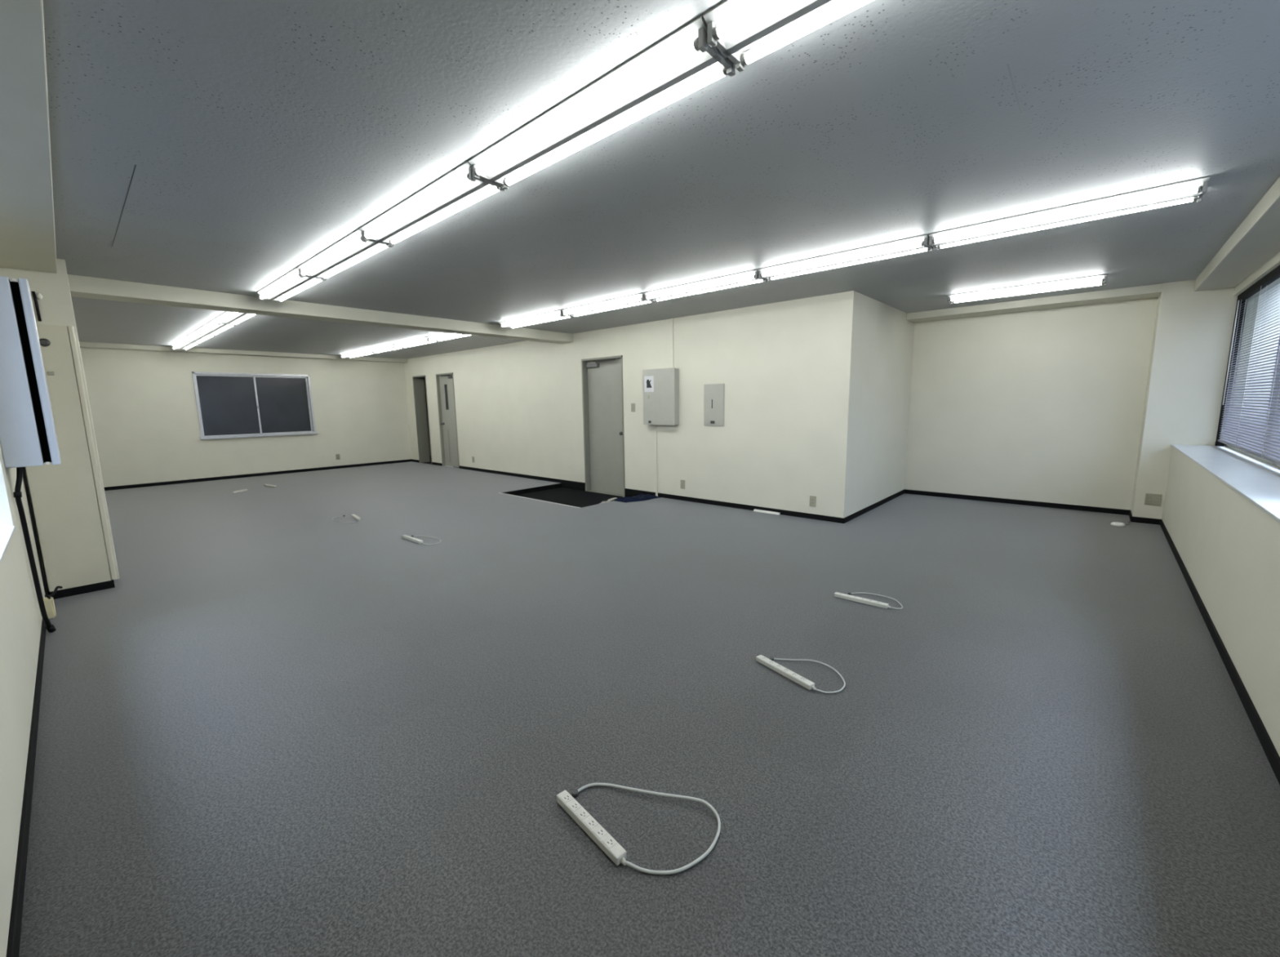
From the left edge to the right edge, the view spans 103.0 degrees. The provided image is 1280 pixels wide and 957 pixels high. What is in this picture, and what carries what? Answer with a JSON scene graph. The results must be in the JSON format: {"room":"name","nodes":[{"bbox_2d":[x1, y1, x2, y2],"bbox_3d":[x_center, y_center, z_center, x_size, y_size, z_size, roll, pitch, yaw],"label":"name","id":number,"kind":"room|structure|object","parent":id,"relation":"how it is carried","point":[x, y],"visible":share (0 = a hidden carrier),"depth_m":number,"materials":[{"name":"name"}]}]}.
{"room":"empty office","nodes":[
{"label":"empty office","id":0,"kind":"room"},
{"bbox_2d":[0,444,44,956],"bbox_3d":[-4.322,-0.268,3.362,13.335,2.475,0.260,7,11,41],"label":"wall","id":1,"kind":"structure","parent":0,"point":[20,616],"depth_m":1.93,"materials":[{"name":"beige paint"}]},
{"bbox_2d":[0,525,15,564],"bbox_3d":[-2.370,0.362,1.709,2.330,0.015,0.256,7,11,41],"label":"sill","id":2,"kind":"structure","parent":1,"relation":"attached to","point":[6,532],"depth_m":2.33,"materials":[{"name":"white laminate"}]},
{"bbox_2d":[6,594,46,956],"bbox_3d":[-4.451,0.785,3.832,12.705,0.058,0.010,7,11,41],"label":"baseboard","id":3,"kind":"structure","parent":1,"relation":"attached to","point":[15,920],"depth_m":1.57,"materials":[{"name":"black plastic"}]},
{"bbox_2d":[43,596,56,618],"bbox_3d":[-3.674,0.804,3.163,0.080,0.123,0.054,7,11,41],"label":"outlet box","id":4,"kind":"object","parent":1,"relation":"attached to","point":[49,603],"visible":0.71,"depth_m":3.15,"materials":[{"name":"beige plastic"}]},
{"bbox_2d":[0,0,57,273],"bbox_3d":[-1.943,-1.219,1.452,6.173,0.105,0.323,7,11,41],"label":"beam","id":5,"kind":"structure","parent":0,"point":[27,220],"depth_m":1.87,"materials":[{"name":"beige paint"}]},
{"bbox_2d":[0,258,119,591],"bbox_3d":[-4.473,-0.397,3.906,0.700,2.375,0.372,7,11,41],"label":"pillar","id":6,"kind":"structure","parent":0,"point":[55,306],"depth_m":3.63,"materials":[{"name":"beige paint"}]},
{"bbox_2d":[31,291,42,321],"bbox_3d":[-4.196,-1.202,3.560,0.030,0.201,0.049,7,11,41],"label":"pull cord","id":7,"kind":"object","parent":6,"relation":"attached to","point":[38,295],"visible":1,"depth_m":3.55,"materials":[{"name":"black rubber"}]},
{"bbox_2d":[79,341,408,363],"bbox_3d":[-7.275,-2.373,9.681,0.220,0.075,5.618,7,11,41],"label":"beam","id":8,"kind":"structure","parent":0,"point":[82,344],"depth_m":9.30,"materials":[{"name":"beige paint"}]},
{"bbox_2d":[80,347,411,487],"bbox_3d":[-7.495,-1.184,9.868,0.150,2.475,5.918,7,11,41],"label":"wall","id":9,"kind":"structure","parent":0,"point":[143,404],"depth_m":9.39,"materials":[{"name":"beige paint"}]},
{"bbox_2d":[191,371,317,439],"bbox_3d":[-7.396,-1.422,9.874,0.150,1.210,1.875,7,11,41],"label":"window","id":10,"kind":"structure","parent":9,"relation":"in","point":[229,405],"depth_m":9.80,"materials":[{"name":"glass"}]},
{"bbox_2d":[103,458,411,490],"bbox_3d":[-7.319,-0.099,10.088,0.010,0.058,5.618,7,11,41],"label":"baseboard","id":11,"kind":"structure","parent":9,"relation":"attached to","point":[125,486],"depth_m":9.77,"materials":[{"name":"black plastic"}]},
{"bbox_2d":[335,453,339,459],"bbox_3d":[-6.502,-0.464,10.962,0.012,0.118,0.072,7,11,41],"label":"wall outlet","id":12,"kind":"object","parent":9,"relation":"attached to","point":[337,455],"visible":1,"depth_m":10.96,"materials":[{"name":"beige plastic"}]},
{"bbox_2d":[423,377,457,467],"bbox_3d":[-4.787,-1.592,12.594,2.550,2.400,1.400,7,11,41],"label":"door frame","id":13,"kind":"structure","parent":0,"point":[424,378],"depth_m":13.44,"materials":[{"name":"grey paint"}]},
{"bbox_2d":[502,483,561,494],"bbox_3d":[-1.028,0.269,7.475,1.800,0.086,1.178,7,11,41],"label":"riser","id":14,"kind":"structure","parent":0,"point":[558,485],"depth_m":8.09,"materials":[{"name":"black plastic"}]},
{"bbox_2d":[404,290,862,517],"bbox_3d":[-1.652,-1.073,8.791,10.410,2.555,0.250,7,11,41],"label":"wall","id":15,"kind":"structure","parent":0,"point":[788,370],"depth_m":6.46,"materials":[{"name":"beige paint"}]},
{"bbox_2d":[412,374,431,462],"bbox_3d":[-4.848,-1.335,11.634,0.630,1.975,0.256,7,11,41],"label":"door","id":16,"kind":"structure","parent":15,"relation":"in","point":[418,380],"depth_m":11.81,"materials":[{"name":"grey paint"}]},
{"bbox_2d":[435,372,459,468],"bbox_3d":[-4.059,-1.223,10.800,0.730,1.975,0.200,7,11,41],"label":"door","id":17,"kind":"structure","parent":15,"relation":"in","point":[444,381],"depth_m":10.88,"materials":[{"name":"grey paint"}]},
{"bbox_2d":[581,355,625,497],"bbox_3d":[-0.532,-0.773,7.710,0.870,2.065,0.184,7,11,41],"label":"door","id":18,"kind":"structure","parent":15,"relation":"in","point":[602,396],"depth_m":7.78,"materials":[{"name":"grey paint"}]},
{"bbox_2d":[411,458,844,523],"bbox_3d":[-1.643,0.053,8.789,10.220,0.148,0.010,7,11,41],"label":"baseboard","id":19,"kind":"structure","parent":15,"relation":"attached to","point":[824,517],"depth_m":6.91,"materials":[{"name":"black plastic"}]},
{"bbox_2d":[631,403,635,411],"bbox_3d":[-0.100,-1.004,7.221,0.072,0.118,0.013,7,11,41],"label":"light switch","id":20,"kind":"object","parent":15,"relation":"attached to","point":[633,405],"visible":1,"depth_m":7.21,"materials":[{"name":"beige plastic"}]},
{"bbox_2d":[654,424,657,496],"bbox_3d":[0.226,-0.242,7.049,0.025,1.005,0.014,7,11,41],"label":"cable raceway","id":21,"kind":"object","parent":15,"relation":"attached to","point":[655,425],"visible":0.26,"depth_m":7.04,"materials":[{"name":"beige paint"}]},
{"bbox_2d":[642,367,679,425],"bbox_3d":[0.271,-1.087,6.800,0.545,0.737,0.120,7,11,41],"label":"board","id":22,"kind":"object","parent":15,"relation":"attached to","point":[661,385],"visible":1,"depth_m":6.74,"materials":[{"name":"grey metal"}]},
{"bbox_2d":[671,318,673,367],"bbox_3d":[0.424,-1.755,6.625,0.024,0.633,0.014,7,11,41],"label":"cable raceway","id":23,"kind":"object","parent":15,"relation":"attached to","point":[672,318],"visible":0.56,"depth_m":6.62,"materials":[{"name":"beige paint"}]},
{"bbox_2d":[680,480,684,488],"bbox_3d":[0.568,0.078,6.793,0.072,0.118,0.012,7,11,41],"label":"wall outlet","id":24,"kind":"object","parent":15,"relation":"attached to","point":[682,482],"visible":1,"depth_m":6.79,"materials":[{"name":"beige plastic"}]},
{"bbox_2d":[703,383,724,426],"bbox_3d":[0.914,-0.911,6.312,0.290,0.513,0.024,7,11,41],"label":"access panel","id":25,"kind":"object","parent":15,"relation":"attached to","point":[713,393],"visible":1,"depth_m":6.30,"materials":[{"name":"grey metal"}]},
{"bbox_2d":[809,495,816,506],"bbox_3d":[1.903,0.251,5.614,0.072,0.118,0.012,7,11,41],"label":"wall outlet","id":26,"kind":"object","parent":15,"relation":"attached to","point":[812,499],"visible":1,"depth_m":5.61,"materials":[{"name":"beige plastic"}]},
{"bbox_2d":[18,455,1279,956],"bbox_3d":[-2.148,0.375,6.898,14.350,0.100,8.290,7,11,41],"label":"floor","id":27,"kind":"structure","parent":0,"point":[283,727],"depth_m":2.01,"materials":[{"name":"grey carpet"}]},
{"bbox_2d":[0,275,62,632],"bbox_3d":[-3.442,-0.070,2.906,0.585,1.979,0.194,7,11,41],"label":"whiteboard","id":28,"kind":"object","parent":27,"relation":"on","point":[28,433],"visible":1,"depth_m":2.67,"materials":[{"name":"white metal"}]},
{"bbox_2d":[25,324,116,599],"bbox_3d":[-4.099,-0.112,3.615,0.286,1.885,0.333,7,11,41],"label":"pillar","id":29,"kind":"structure","parent":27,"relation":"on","point":[67,498],"depth_m":3.57,"materials":[{"name":"beige paint"}]},
{"bbox_2d":[231,488,247,493],"bbox_3d":[-6.331,0.199,8.064,0.037,0.030,0.244,0,8,7],"label":"power strip","id":30,"kind":"object","parent":27,"relation":"on","point":[242,490],"visible":1,"depth_m":8.04,"materials":[{"name":"white plastic"}]},
{"bbox_2d":[263,484,276,487],"bbox_3d":[-6.233,0.122,8.588,0.385,0.026,0.037,5,10,33],"label":"power strip","id":31,"kind":"object","parent":27,"relation":"on","point":[267,485],"visible":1,"depth_m":8.55,"materials":[{"name":"white plastic"}]},
{"bbox_2d":[332,513,360,523],"bbox_3d":[-3.427,0.468,5.964,0.514,0.030,0.256,7,11,41],"label":"power strip","id":32,"kind":"object","parent":27,"relation":"on","point":[354,516],"visible":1,"depth_m":5.95,"materials":[{"name":"white plastic"}]},
{"bbox_2d":[401,534,440,544],"bbox_3d":[-2.127,0.590,5.005,0.500,0.030,0.207,7,11,41],"label":"power strip","id":33,"kind":"object","parent":27,"relation":"on","point":[405,536],"visible":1,"depth_m":4.98,"materials":[{"name":"white plastic"}]},
{"bbox_2d":[497,492,580,507],"bbox_3d":[-1.437,0.292,7.031,1.840,0.004,0.030,7,11,41],"label":"edging","id":34,"kind":"object","parent":27,"relation":"on","point":[497,492],"visible":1,"depth_m":6.96,"materials":[{"name":"metal"}]},
{"bbox_2d":[614,493,660,502],"bbox_3d":[-0.032,0.264,6.956,0.355,0.036,0.560,7,11,41],"label":"cloth","id":35,"kind":"object","parent":27,"relation":"on","point":[640,497],"visible":1,"depth_m":6.91,"materials":[{"name":"blue fabric"}]},
{"bbox_2d":[556,782,720,874],"bbox_3d":[-0.025,1.066,1.579,0.535,0.030,0.291,1,9,15],"label":"power strip","id":36,"kind":"object","parent":27,"relation":"on","point":[615,852],"visible":1,"depth_m":1.55,"materials":[{"name":"white plastic"}]},
{"bbox_2d":[560,792,573,803],"bbox_3d":[-0.240,1.043,1.665,0.028,0.002,0.036,-8,11,-41],"label":"socket","id":37,"kind":"object","parent":36,"relation":"attached to","point":[565,797],"depth_m":1.66,"materials":[{"name":"grey plastic"}]},
{"bbox_2d":[568,800,581,811],"bbox_3d":[-0.210,1.047,1.631,0.028,0.002,0.036,-8,11,-41],"label":"socket","id":38,"kind":"object","parent":36,"relation":"attached to","point":[573,805],"depth_m":1.63,"materials":[{"name":"grey plastic"}]},
{"bbox_2d":[576,808,589,819],"bbox_3d":[-0.179,1.052,1.596,0.028,0.002,0.036,-8,11,-41],"label":"socket","id":39,"kind":"object","parent":36,"relation":"attached to","point":[581,813],"depth_m":1.59,"materials":[{"name":"grey plastic"}]},
{"bbox_2d":[584,817,598,828],"bbox_3d":[-0.149,1.056,1.562,0.028,0.002,0.036,-8,11,-41],"label":"socket","id":40,"kind":"object","parent":36,"relation":"attached to","point":[589,822],"depth_m":1.56,"materials":[{"name":"grey plastic"}]},
{"bbox_2d":[593,826,607,838],"bbox_3d":[-0.119,1.061,1.528,0.028,0.002,0.036,-8,11,-41],"label":"socket","id":41,"kind":"object","parent":36,"relation":"attached to","point":[599,832],"depth_m":1.52,"materials":[{"name":"grey plastic"}]},
{"bbox_2d":[602,835,617,848],"bbox_3d":[-0.089,1.066,1.494,0.028,0.002,0.036,-8,11,-41],"label":"socket","id":42,"kind":"object","parent":36,"relation":"attached to","point":[608,842],"depth_m":1.49,"materials":[{"name":"grey plastic"}]},
{"bbox_2d":[753,509,780,515],"bbox_3d":[1.487,0.393,5.983,0.325,0.024,0.033,7,11,41],"label":"power strip","id":43,"kind":"object","parent":27,"relation":"on","point":[755,510],"depth_m":5.96,"materials":[{"name":"white plastic"}]},
{"bbox_2d":[755,654,845,693],"bbox_3d":[0.800,0.922,2.469,0.242,0.028,0.414,-6,10,-33],"label":"power strip","id":44,"kind":"object","parent":27,"relation":"on","point":[769,663],"visible":1,"depth_m":2.43,"materials":[{"name":"white plastic"}]},
{"bbox_2d":[759,655,768,660],"bbox_3d":[0.620,0.900,2.554,0.028,0.002,0.036,-6,10,-33],"label":"socket","id":45,"kind":"object","parent":44,"relation":"attached to","point":[761,657],"depth_m":2.55,"materials":[{"name":"grey plastic"}]},
{"bbox_2d":[766,659,775,664],"bbox_3d":[0.646,0.905,2.515,0.028,0.002,0.036,-6,10,-33],"label":"socket","id":46,"kind":"object","parent":44,"relation":"attached to","point":[768,661],"depth_m":2.51,"materials":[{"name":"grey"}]},
{"bbox_2d":[773,663,782,667],"bbox_3d":[0.672,0.910,2.476,0.028,0.002,0.036,-6,10,-33],"label":"socket","id":47,"kind":"object","parent":44,"relation":"attached to","point":[775,665],"depth_m":2.47,"materials":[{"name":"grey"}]},
{"bbox_2d":[781,666,791,671],"bbox_3d":[0.698,0.916,2.437,0.028,0.002,0.036,-6,10,-33],"label":"socket","id":48,"kind":"object","parent":44,"relation":"attached to","point":[783,668],"depth_m":2.44,"materials":[{"name":"grey plastic"}]},
{"bbox_2d":[789,671,798,676],"bbox_3d":[0.724,0.921,2.399,0.028,0.002,0.036,-6,10,-33],"label":"socket","id":49,"kind":"object","parent":44,"relation":"attached to","point":[791,673],"depth_m":2.39,"materials":[{"name":"grey plastic"}]},
{"bbox_2d":[797,675,806,680],"bbox_3d":[0.750,0.926,2.360,0.028,0.002,0.036,-6,10,-33],"label":"socket","id":50,"kind":"object","parent":44,"relation":"attached to","point":[799,677],"depth_m":2.36,"materials":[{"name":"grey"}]},
{"bbox_2d":[834,591,902,608],"bbox_3d":[1.511,0.782,3.340,0.403,0.028,0.201,7,11,41],"label":"power strip","id":51,"kind":"object","parent":27,"relation":"on","point":[837,594],"visible":1,"depth_m":3.30,"materials":[{"name":"white plastic"}]},
{"bbox_2d":[1110,520,1131,526],"bbox_3d":[4.950,0.455,5.189,0.348,0.030,0.116,-3,9,-16],"label":"floor outlet","id":52,"kind":"object","parent":27,"relation":"on","point":[1113,523],"visible":1,"depth_m":5.13,"materials":[{"name":"white plastic"}]},
{"bbox_2d":[42,0,1279,359],"bbox_3d":[-1.803,-2.029,6.128,13.535,0.120,8.590,7,11,41],"label":"ceiling","id":53,"kind":"structure","parent":0,"point":[260,135],"depth_m":2.19,"materials":[{"name":"white paint"}]},
{"bbox_2d":[111,164,136,246],"bbox_3d":[-2.860,-1.464,2.809,1.690,0.011,0.004,7,11,41],"label":"joint","id":54,"kind":"object","parent":53,"relation":"attached to","point":[135,165],"visible":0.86,"depth_m":2.65,"materials":[{"name":"grey metal"}]},
{"bbox_2d":[171,337,199,350],"bbox_3d":[-7.312,-2.154,8.196,1.247,0.072,0.208,7,11,41],"label":"ceiling light","id":55,"kind":"object","parent":53,"relation":"attached to","point":[180,344],"visible":0.83,"depth_m":8.18,"materials":[{"name":"white metal"}]},
{"bbox_2d":[182,329,213,343],"bbox_3d":[-6.375,-2.045,7.367,1.247,0.072,0.208,7,11,41],"label":"ceiling light","id":56,"kind":"object","parent":53,"relation":"attached to","point":[194,336],"visible":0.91,"depth_m":7.35,"materials":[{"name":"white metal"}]},
{"bbox_2d":[196,317,233,335],"bbox_3d":[-5.439,-1.937,6.538,1.247,0.072,0.208,7,11,41],"label":"ceiling light","id":57,"kind":"object","parent":53,"relation":"attached to","point":[211,326],"visible":0.87,"depth_m":6.52,"materials":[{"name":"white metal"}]},
{"bbox_2d":[215,311,254,325],"bbox_3d":[-4.503,-1.828,5.710,1.247,0.072,0.208,7,11,41],"label":"ceiling light","id":58,"kind":"object","parent":53,"relation":"attached to","point":[227,317],"visible":0.53,"depth_m":5.80,"materials":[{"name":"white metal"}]},
{"bbox_2d":[256,266,325,302],"bbox_3d":[-3.034,-1.658,4.409,1.247,0.072,0.208,7,11,41],"label":"ceiling light","id":59,"kind":"object","parent":53,"relation":"attached to","point":[292,280],"visible":0.82,"depth_m":4.35,"materials":[{"name":"white metal"}]},
{"bbox_2d":[67,274,573,343],"bbox_3d":[-3.012,-1.851,5.911,0.280,0.130,5.618,7,11,41],"label":"beam","id":60,"kind":"structure","parent":53,"relation":"attached to","point":[84,286],"depth_m":5.12,"materials":[{"name":"beige paint"}]},
{"bbox_2d":[297,227,391,279],"bbox_3d":[-2.097,-1.549,3.580,1.247,0.072,0.208,7,11,41],"label":"ceiling light","id":61,"kind":"object","parent":53,"relation":"attached to","point":[352,246],"visible":0.77,"depth_m":3.50,"materials":[{"name":"white metal"}]},
{"bbox_2d":[340,349,373,358],"bbox_3d":[-5.589,-2.458,10.072,1.247,0.072,0.208,7,11,41],"label":"ceiling light","id":62,"kind":"object","parent":53,"relation":"attached to","point":[359,353],"visible":0.86,"depth_m":10.02,"materials":[{"name":"white metal"}]},
{"bbox_2d":[364,343,402,353],"bbox_3d":[-4.653,-2.350,9.243,1.247,0.072,0.208,7,11,41],"label":"ceiling light","id":63,"kind":"object","parent":53,"relation":"attached to","point":[390,346],"visible":0.87,"depth_m":9.19,"materials":[{"name":"white metal"}]},
{"bbox_2d":[392,336,437,348],"bbox_3d":[-3.716,-2.241,8.414,1.247,0.072,0.208,7,11,41],"label":"ceiling light","id":64,"kind":"object","parent":53,"relation":"attached to","point":[421,340],"visible":0.88,"depth_m":8.36,"materials":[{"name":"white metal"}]},
{"bbox_2d":[360,160,504,246],"bbox_3d":[-1.161,-1.441,2.751,1.247,0.072,0.208,7,11,41],"label":"ceiling light","id":65,"kind":"object","parent":53,"relation":"attached to","point":[458,184],"visible":0.87,"depth_m":2.64,"materials":[{"name":"white metal"}]},
{"bbox_2d":[426,332,471,342],"bbox_3d":[-2.780,-2.132,7.585,1.247,0.072,0.208,7,11,41],"label":"ceiling light","id":66,"kind":"object","parent":53,"relation":"attached to","point":[442,336],"visible":0.52,"depth_m":7.68,"materials":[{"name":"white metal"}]},
{"bbox_2d":[499,309,572,328],"bbox_3d":[-1.310,-1.970,6.337,1.247,0.072,0.208,7,11,41],"label":"ceiling light","id":67,"kind":"object","parent":53,"relation":"attached to","point":[556,314],"visible":0.88,"depth_m":6.27,"materials":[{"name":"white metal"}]},
{"bbox_2d":[468,15,735,189],"bbox_3d":[-0.225,-1.332,1.922,1.247,0.072,0.208,7,11,41],"label":"ceiling light","id":68,"kind":"object","parent":53,"relation":"attached to","point":[686,54],"visible":0.89,"depth_m":1.77,"materials":[{"name":"white metal"}]},
{"bbox_2d":[560,292,654,317],"bbox_3d":[-0.374,-1.861,5.508,1.247,0.072,0.208,7,11,41],"label":"ceiling light","id":69,"kind":"object","parent":53,"relation":"attached to","point":[635,299],"visible":0.87,"depth_m":5.43,"materials":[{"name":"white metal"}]},
{"bbox_2d":[643,268,767,302],"bbox_3d":[0.562,-1.753,4.680,1.247,0.072,0.208,7,11,41],"label":"ceiling light","id":70,"kind":"object","parent":53,"relation":"attached to","point":[749,277],"visible":0.84,"depth_m":4.59,"materials":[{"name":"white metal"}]},
{"bbox_2d":[702,0,873,72],"bbox_3d":[0.711,-1.223,1.094,1.247,0.072,0.208,7,11,41],"label":"ceiling light","id":71,"kind":"object","parent":53,"relation":"attached to","point":[735,27],"visible":1,"depth_m":1.40,"materials":[{"name":"white metal"}]},
{"bbox_2d":[757,233,933,281],"bbox_3d":[1.498,-1.644,3.851,1.247,0.072,0.208,7,11,41],"label":"ceiling light","id":72,"kind":"object","parent":53,"relation":"attached to","point":[919,243],"visible":0.94,"depth_m":3.75,"materials":[{"name":"white metal"}]},
{"bbox_2d":[1006,63,1022,114],"bbox_3d":[1.330,-1.379,1.806,0.004,0.011,0.400,7,11,41],"label":"joint","id":73,"kind":"object","parent":53,"relation":"attached to","point":[1007,64],"visible":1,"depth_m":1.79,"materials":[{"name":"grey"}]},
{"bbox_2d":[946,273,1107,303],"bbox_3d":[3.759,-1.852,5.019,1.247,0.072,0.208,7,11,41],"label":"ceiling light","id":74,"kind":"object","parent":53,"relation":"attached to","point":[1100,279],"visible":1,"depth_m":4.93,"materials":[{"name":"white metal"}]},
{"bbox_2d":[928,175,1209,250],"bbox_3d":[2.434,-1.536,3.022,1.247,0.072,0.208,7,11,41],"label":"ceiling light","id":75,"kind":"object","parent":53,"relation":"attached to","point":[1193,189],"visible":1,"depth_m":2.90,"materials":[{"name":"white metal"}]},
{"bbox_2d":[852,293,914,513],"bbox_3d":[2.946,-0.813,6.287,0.200,2.475,2.122,7,11,41],"label":"wall","id":76,"kind":"structure","parent":0,"point":[886,335],"depth_m":6.03,"materials":[{"name":"beige paint"}]},
{"bbox_2d":[843,488,904,523],"bbox_3d":[2.921,0.314,6.248,0.010,0.058,2.282,7,11,41],"label":"baseboard","id":77,"kind":"structure","parent":76,"relation":"attached to","point":[857,513],"depth_m":6.09,"materials":[{"name":"black plastic"}]},
{"bbox_2d":[906,283,1162,322],"bbox_3d":[4.366,-1.982,5.861,2.280,0.080,0.380,7,11,41],"label":"beam","id":78,"kind":"structure","parent":0,"point":[1153,291],"depth_m":5.62,"materials":[{"name":"beige paint"}]},
{"bbox_2d":[904,283,1279,510],"bbox_3d":[4.875,-0.792,5.953,3.125,2.475,0.150,7,11,41],"label":"wall","id":79,"kind":"structure","parent":0,"point":[1047,405],"depth_m":6.01,"materials":[{"name":"beige paint"}]},
{"bbox_2d":[904,488,1129,515],"bbox_3d":[4.524,0.277,6.335,2.280,0.058,0.010,7,11,41],"label":"baseboard","id":80,"kind":"structure","parent":79,"relation":"attached to","point":[1117,511],"depth_m":6.20,"materials":[{"name":"black plastic"}]},
{"bbox_2d":[1130,279,1235,519],"bbox_3d":[5.469,-0.720,5.058,0.645,2.375,0.395,7,11,41],"label":"pillar","id":81,"kind":"structure","parent":0,"point":[1190,333],"depth_m":4.94,"materials":[{"name":"beige paint"}]},
{"bbox_2d":[1128,510,1160,524],"bbox_3d":[5.319,0.408,5.369,0.225,0.058,0.405,7,11,41],"label":"baseboard","id":82,"kind":"structure","parent":81,"relation":"attached to","point":[1135,519],"depth_m":5.23,"materials":[{"name":"black plastic"}]},
{"bbox_2d":[1144,493,1162,506],"bbox_3d":[5.207,0.216,5.170,0.118,0.118,0.012,7,11,41],"label":"wall outlet","id":83,"kind":"object","parent":81,"relation":"attached to","point":[1150,499],"visible":1,"depth_m":5.17,"materials":[{"name":"beige plastic"}]},
{"bbox_2d":[1161,251,1279,756],"bbox_3d":[3.055,-0.213,2.234,0.430,2.475,7.890,7,11,41],"label":"wall","id":84,"kind":"structure","parent":0,"point":[1228,547],"depth_m":2.56,"materials":[{"name":"beige paint"}]},
{"bbox_2d":[1160,519,1279,784],"bbox_3d":[2.776,0.887,2.397,0.010,0.058,7.495,7,11,41],"label":"baseboard","id":85,"kind":"structure","parent":84,"relation":"attached to","point":[1267,744],"depth_m":2.30,"materials":[{"name":"black plastic"}]},
{"bbox_2d":[1170,444,1279,522],"bbox_3d":[3.334,0.051,2.666,0.338,0.016,6.155,7,11,41],"label":"sill","id":86,"kind":"structure","parent":84,"relation":"attached to","point":[1258,482],"depth_m":3.16,"materials":[{"name":"white laminate"}]},
{"bbox_2d":[1224,277,1279,467],"bbox_3d":[3.485,-0.627,2.420,0.065,1.394,6.154,7,11,41],"label":"window","id":87,"kind":"structure","parent":84,"relation":"in","point":[1251,310],"depth_m":4.61,"materials":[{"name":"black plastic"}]},
{"bbox_2d":[1214,265,1279,465],"bbox_3d":[4.281,-0.773,3.413,0.054,1.368,3.592,7,11,41],"label":"blind","id":88,"kind":"object","parent":87,"relation":"attached to","point":[1264,442],"visible":1,"depth_m":3.96,"materials":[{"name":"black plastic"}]},
{"bbox_2d":[1236,262,1279,295],"bbox_3d":[3.407,-1.338,2.375,0.025,0.077,6.155,7,11,41],"label":"trim","id":89,"kind":"structure","parent":84,"relation":"attached to","point":[1278,264],"depth_m":3.98,"materials":[{"name":"beige paint"}]},
{"bbox_2d":[1194,176,1279,291],"bbox_3d":[2.907,-1.358,1.915,0.427,0.113,7.495,7,11,41],"label":"beam","id":90,"kind":"structure","parent":0,"point":[1255,241],"depth_m":3.46,"materials":[{"name":"beige paint"}]},
{"bbox_3d":[-0.943,0.351,7.582,1.900,0.110,1.528,7,11,41],"label":"floor","id":91,"kind":"structure","parent":0,"visible":0},
{"bbox_2d":[514,487,622,507],"bbox_3d":[-1.031,0.302,7.480,1.785,0.021,1.153,7,11,41],"label":"entrance mat","id":92,"kind":"object","parent":91,"relation":"on","point":[573,497],"visible":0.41,"depth_m":7.61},
{"bbox_2d":[600,497,616,503],"bbox_3d":[-0.549,0.352,6.996,0.118,0.004,1.033,3,9,24],"label":"tape","id":93,"kind":"object","parent":92,"relation":"on","point":[614,498],"visible":0.38,"depth_m":7.26,"materials":[{"name":"white plastic"}]},
{"label":"outside","id":94,"kind":"structure","parent":0,"visible":0},
{"bbox_2d":[1265,337,1279,430],"bbox_3d":[21.769,-3.005,16.323,7.600,15.100,6.250,7,11,41],"label":"building","id":95,"kind":"structure","parent":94,"point":[1278,350],"depth_m":15.05,"materials":[{"name":"grey"}]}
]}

